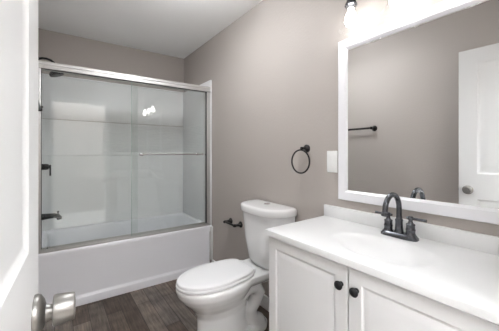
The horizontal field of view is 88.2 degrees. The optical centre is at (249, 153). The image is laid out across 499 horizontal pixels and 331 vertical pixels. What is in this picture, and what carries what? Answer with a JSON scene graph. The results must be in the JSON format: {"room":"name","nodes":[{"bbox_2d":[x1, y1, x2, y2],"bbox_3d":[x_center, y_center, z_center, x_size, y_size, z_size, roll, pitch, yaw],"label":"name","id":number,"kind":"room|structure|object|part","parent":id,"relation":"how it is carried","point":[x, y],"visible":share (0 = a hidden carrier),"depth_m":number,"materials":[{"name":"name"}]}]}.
{"room":"bathroom","nodes":[
{"label":"bathroom","id":0,"kind":"room"},
{"bbox_2d":[38,28,183,126],"bbox_3d":[-1.494,-0.003,2.964,1.477,2.440,0.120,0,0,-34],"label":"wall","id":1,"kind":"structure","parent":0,"point":[62,48],"depth_m":2.84,"materials":[{"name":"grey paint"}]},
{"bbox_2d":[38,0,262,58],"bbox_3d":[-0.508,-1.263,1.649,1.708,0.080,3.687,0,0,-37],"label":"ceiling","id":2,"kind":"structure","parent":0,"point":[175,28],"depth_m":2.37,"materials":[{"name":"white paint"}]},
{"bbox_2d":[42,279,268,330],"bbox_3d":[-0.508,1.257,1.649,1.708,0.080,3.687,0,0,-37],"label":"floor","id":3,"kind":"structure","parent":0,"point":[158,307],"depth_m":1.96,"materials":[{"name":"brown wood"}]},
{"bbox_2d":[38,213,211,306],"bbox_3d":[-1.226,0.987,2.607,1.466,0.461,0.847,0,0,-37],"label":"bathtub","id":4,"kind":"object","parent":3,"relation":"on","point":[97,272],"visible":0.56,"depth_m":2.32,"materials":[{"name":"white ceramic"}]},
{"bbox_2d":[38,60,209,253],"bbox_3d":[-1.012,0.027,2.319,1.432,1.457,0.119,0,0,-34],"label":"shower door","id":5,"kind":"structure","parent":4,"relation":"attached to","point":[42,65],"depth_m":2.27,"materials":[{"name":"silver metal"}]},
{"bbox_2d":[38,213,211,258],"bbox_3d":[-1.229,0.949,2.610,1.466,0.386,0.838,0,0,-37],"label":"basin","id":6,"kind":"object","parent":4,"relation":"in","point":[192,243],"depth_m":2.54,"materials":[{"name":"white ceramic"}]},
{"bbox_2d":[42,73,211,230],"bbox_3d":[-1.233,-0.013,2.615,1.466,1.538,0.830,0,0,-37],"label":"shower surround","id":7,"kind":"object","parent":4,"relation":"on","point":[89,182],"visible":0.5,"depth_m":2.86,"materials":[{"name":"white"}]},
{"bbox_2d":[42,164,50,175],"bbox_3d":[-1.789,0.117,2.245,0.092,0.160,0.160,0,0,-37],"label":"shower valve","id":8,"kind":"object","parent":7,"relation":"attached to","point":[44,166],"visible":0.47,"depth_m":2.24,"materials":[{"name":"black metal"}]},
{"bbox_2d":[38,56,63,76],"bbox_3d":[-1.753,-0.764,2.272,0.186,0.168,0.107,0,0,-37],"label":"showerhead","id":9,"kind":"object","parent":7,"relation":"attached to","point":[51,74],"visible":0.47,"depth_m":2.26,"materials":[{"name":"black metal"}]},
{"bbox_3d":[-1.772,-0.786,2.259,0.139,0.109,0.018,0,0,-37],"label":"arm","id":10,"kind":"part","parent":9,"relation":"part of","materials":[{"name":"black metal"}]},
{"bbox_2d":[42,211,61,219],"bbox_3d":[-1.758,0.553,2.268,0.171,0.078,0.057,0,0,-37],"label":"tub spout","id":11,"kind":"object","parent":7,"relation":"attached to","point":[57,215],"visible":0.84,"depth_m":2.27,"materials":[{"name":"black metal"}]},
{"bbox_3d":[-0.624,-0.011,3.010,0.019,1.534,0.731,0,0,-37],"label":"panel","id":12,"kind":"part","parent":7,"relation":"part of","materials":[{"name":"white"}]},
{"bbox_2d":[176,199,296,330],"bbox_3d":[-0.109,0.800,1.699,0.735,0.870,0.462,0,0,-37],"label":"toilet","id":13,"kind":"object","parent":3,"relation":"on","point":[227,294],"visible":0.94,"depth_m":1.67,"materials":[{"name":"white ceramic"}]},
{"bbox_3d":[-0.224,0.773,1.655,0.488,0.022,0.320,0,0,-37],"label":"lid","id":14,"kind":"part","parent":13,"relation":"part of","materials":[{"name":"white plastic"}]},
{"bbox_3d":[-0.224,0.795,1.655,0.498,0.020,0.329,0,0,-37],"label":"seat","id":15,"kind":"part","parent":13,"relation":"part of","materials":[{"name":"white plastic"}]},
{"bbox_3d":[-0.133,1.021,1.723,0.725,0.429,0.361,0,0,-37],"label":"bowl","id":16,"kind":"part","parent":13,"relation":"part of","materials":[{"name":"white ceramic"}]},
{"bbox_3d":[0.097,0.398,1.853,0.219,0.057,0.462,0,0,-37],"label":"tank lid","id":17,"kind":"part","parent":13,"relation":"part of","materials":[{"name":"white ceramic"}]},
{"bbox_3d":[0.103,0.616,1.858,0.205,0.378,0.434,0,0,-37],"label":"tank","id":18,"kind":"part","parent":13,"relation":"part of","materials":[{"name":"white ceramic"}]},
{"bbox_2d":[269,236,498,330],"bbox_3d":[0.535,0.810,1.062,0.503,0.814,0.879,0,0,-37],"label":"vanity cabinet","id":19,"kind":"object","parent":3,"relation":"on","point":[309,291],"visible":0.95,"depth_m":0.95,"materials":[{"name":"white paint"}]},
{"bbox_3d":[0.233,0.757,1.113,0.019,0.696,0.432,0,0,-37],"label":"door","id":20,"kind":"part","parent":19,"relation":"part of","materials":[{"name":"white paint"}]},
{"bbox_3d":[0.328,0.482,0.944,0.030,0.033,0.033,0,0,-37],"label":"knob","id":21,"kind":"part","parent":19,"relation":"part of","materials":[{"name":"black metal"}]},
{"bbox_3d":[0.365,0.482,0.895,0.030,0.033,0.033,0,0,-37],"label":"knob","id":22,"kind":"part","parent":19,"relation":"part of","materials":[{"name":"black metal"}]},
{"bbox_2d":[265,204,498,324],"bbox_3d":[0.542,0.384,1.066,0.488,0.149,0.904,0,0,-37],"label":"countertop","id":23,"kind":"structure","parent":19,"relation":"on","point":[456,268],"depth_m":0.99,"materials":[{"name":"white stone"}]},
{"bbox_2d":[375,192,426,241],"bbox_3d":[0.647,0.272,1.160,0.190,0.206,0.183,0,0,-1],"label":"sink faucet","id":24,"kind":"object","parent":23,"relation":"on","point":[409,235],"visible":1,"depth_m":1.13,"materials":[{"name":"grey metal"}]},
{"bbox_3d":[0.646,0.316,1.198,0.041,0.084,0.041,0,0,-37],"label":"handle","id":25,"kind":"part","parent":24,"relation":"part of","materials":[{"name":"grey metal"}]},
{"bbox_3d":[0.625,0.263,1.123,0.162,0.188,0.038,0,0,-37],"label":"spout","id":26,"kind":"part","parent":24,"relation":"part of","materials":[{"name":"grey metal"}]},
{"bbox_3d":[0.674,0.364,1.160,0.060,0.022,0.154,0,0,-37],"label":"plate","id":27,"kind":"part","parent":24,"relation":"part of","materials":[{"name":"grey metal"}]},
{"bbox_3d":[0.703,0.316,1.123,0.041,0.084,0.041,0,0,-37],"label":"handle","id":28,"kind":"part","parent":24,"relation":"part of","materials":[{"name":"grey metal"}]},
{"bbox_3d":[0.716,0.282,1.105,0.012,0.012,0.078,0,0,-37],"label":"lever","id":29,"kind":"part","parent":24,"relation":"part of","materials":[{"name":"grey metal"}]},
{"bbox_3d":[0.497,0.757,0.760,0.019,0.696,0.441,0,0,-37],"label":"door","id":30,"kind":"part","parent":19,"relation":"part of","materials":[{"name":"white paint"}]},
{"bbox_2d":[184,0,498,296],"bbox_3d":[0.128,-0.003,2.126,0.120,2.440,3.687,0,0,-37],"label":"wall","id":31,"kind":"structure","parent":0,"point":[273,70],"depth_m":1.89,"materials":[{"name":"grey paint"}]},
{"bbox_2d":[210,226,212,259],"bbox_3d":[-0.398,0.938,2.700,0.030,0.346,0.012,0,0,-37],"label":"trim","id":32,"kind":"structure","parent":31,"relation":"attached to","point":[211,227],"depth_m":2.69,"materials":[{"name":"white paint"}]},
{"bbox_2d":[223,218,242,227],"bbox_3d":[-0.159,0.634,2.339,0.081,0.056,0.218,0,0,-37],"label":"toilet paper holder","id":33,"kind":"object","parent":31,"relation":"attached to","point":[230,220],"visible":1,"depth_m":2.29,"materials":[{"name":"black metal"}]},
{"bbox_3d":[-0.110,0.634,2.275,0.081,0.056,0.056,0,0,-37],"label":"post","id":34,"kind":"part","parent":33,"relation":"part of","materials":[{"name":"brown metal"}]},
{"bbox_2d":[212,259,268,311],"bbox_3d":[0.038,1.165,2.133,0.014,0.105,1.437,0,0,-37],"label":"baseboard","id":35,"kind":"structure","parent":31,"relation":"attached to","point":[265,301],"depth_m":2.01,"materials":[{"name":"white paint"}]},
{"bbox_2d":[291,145,309,173],"bbox_3d":[0.347,0.037,1.683,0.060,0.191,0.160,0,0,-37],"label":"towel ring","id":36,"kind":"object","parent":31,"relation":"attached to","point":[306,148],"visible":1,"depth_m":1.67,"materials":[{"name":"black metal"}]},
{"bbox_3d":[0.354,-0.033,1.674,0.060,0.052,0.052,0,0,-37],"label":"post","id":37,"kind":"part","parent":36,"relation":"part of","materials":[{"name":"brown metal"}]},
{"bbox_2d":[327,151,337,172],"bbox_3d":[0.492,0.049,1.533,0.008,0.129,0.073,0,0,-37],"label":"light switch","id":38,"kind":"object","parent":31,"relation":"attached to","point":[332,156],"visible":1,"depth_m":1.53,"materials":[{"name":"white plastic"}]},
{"bbox_2d":[338,0,412,32],"bbox_3d":[0.675,-0.782,1.162,0.162,0.291,0.574,0,0,-37],"label":"vanity light","id":39,"kind":"object","parent":31,"relation":"attached to","point":[351,17],"visible":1,"depth_m":1.31,"materials":[{"name":"grey glass"}]},
{"bbox_2d":[345,0,356,8],"bbox_3d":[0.524,-0.791,1.330,0.063,0.055,0.063,0,0,-37],"label":"socket","id":40,"kind":"object","parent":39,"relation":"attached to","point":[350,3],"depth_m":1.32,"materials":[{"name":"grey"}]},
{"bbox_3d":[0.524,-0.701,1.330,0.124,0.129,0.124,0,0,-37],"label":"lamp shade","id":41,"kind":"part","parent":39,"relation":"part of","materials":[{"name":"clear glass"}]},
{"bbox_3d":[0.524,-0.702,1.330,0.061,0.098,0.061,0,0,-37],"label":"bulb","id":42,"kind":"part","parent":39,"relation":"part of","materials":[{"name":"white glass"}]},
{"bbox_3d":[0.659,-0.702,1.150,0.061,0.098,0.061,0,0,-37],"label":"bulb","id":43,"kind":"part","parent":39,"relation":"part of","materials":[{"name":"white glass"}]},
{"bbox_3d":[0.659,-0.701,1.150,0.124,0.129,0.124,0,0,-37],"label":"lamp shade","id":44,"kind":"part","parent":39,"relation":"part of","materials":[{"name":"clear glass"}]},
{"bbox_2d":[324,204,498,255],"bbox_3d":[0.729,0.343,1.206,0.020,0.068,0.904,0,0,-37],"label":"backsplash","id":45,"kind":"structure","parent":31,"relation":"attached to","point":[485,243],"depth_m":1.11,"materials":[{"name":"white stone"}]},
{"bbox_2d":[338,0,498,224],"bbox_3d":[0.748,-0.189,1.181,0.020,0.903,0.768,0,0,-37],"label":"framed mirror","id":46,"kind":"object","parent":31,"relation":"attached to","point":[418,91],"visible":1,"depth_m":1.14,"materials":[{"name":"white mirror"}]},
{"bbox_3d":[-1.143,-0.003,1.172,0.120,2.440,3.687,0,0,-37],"label":"wall","id":47,"kind":"structure","parent":0,"visible":0},
{"bbox_2d":[38,100,42,110],"bbox_3d":[-1.123,-0.273,1.314,0.082,0.062,0.671,0,0,-37],"label":"towel bar","id":48,"kind":"object","parent":47,"relation":"attached to","point":[40,108],"visible":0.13,"depth_m":1.50,"materials":[{"name":"black metal"}]},
{"bbox_3d":[0.563,-0.003,0.223,1.468,2.440,0.120,0,0,-37],"label":"wall","id":49,"kind":"structure","parent":0,"visible":0},
{"bbox_2d":[0,0,75,330],"bbox_3d":[-0.209,0.188,0.207,0.146,2.035,0.753,0,0,-37],"label":"door","id":50,"kind":"structure","parent":49,"relation":"in","point":[22,308],"depth_m":0.37,"materials":[{"name":"white paint"}]},
{"bbox_3d":[-0.375,0.291,0.469,0.027,0.071,0.071,0,0,-33],"label":"knob","id":51,"kind":"part","parent":50,"relation":"part of","materials":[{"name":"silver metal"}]}
]}

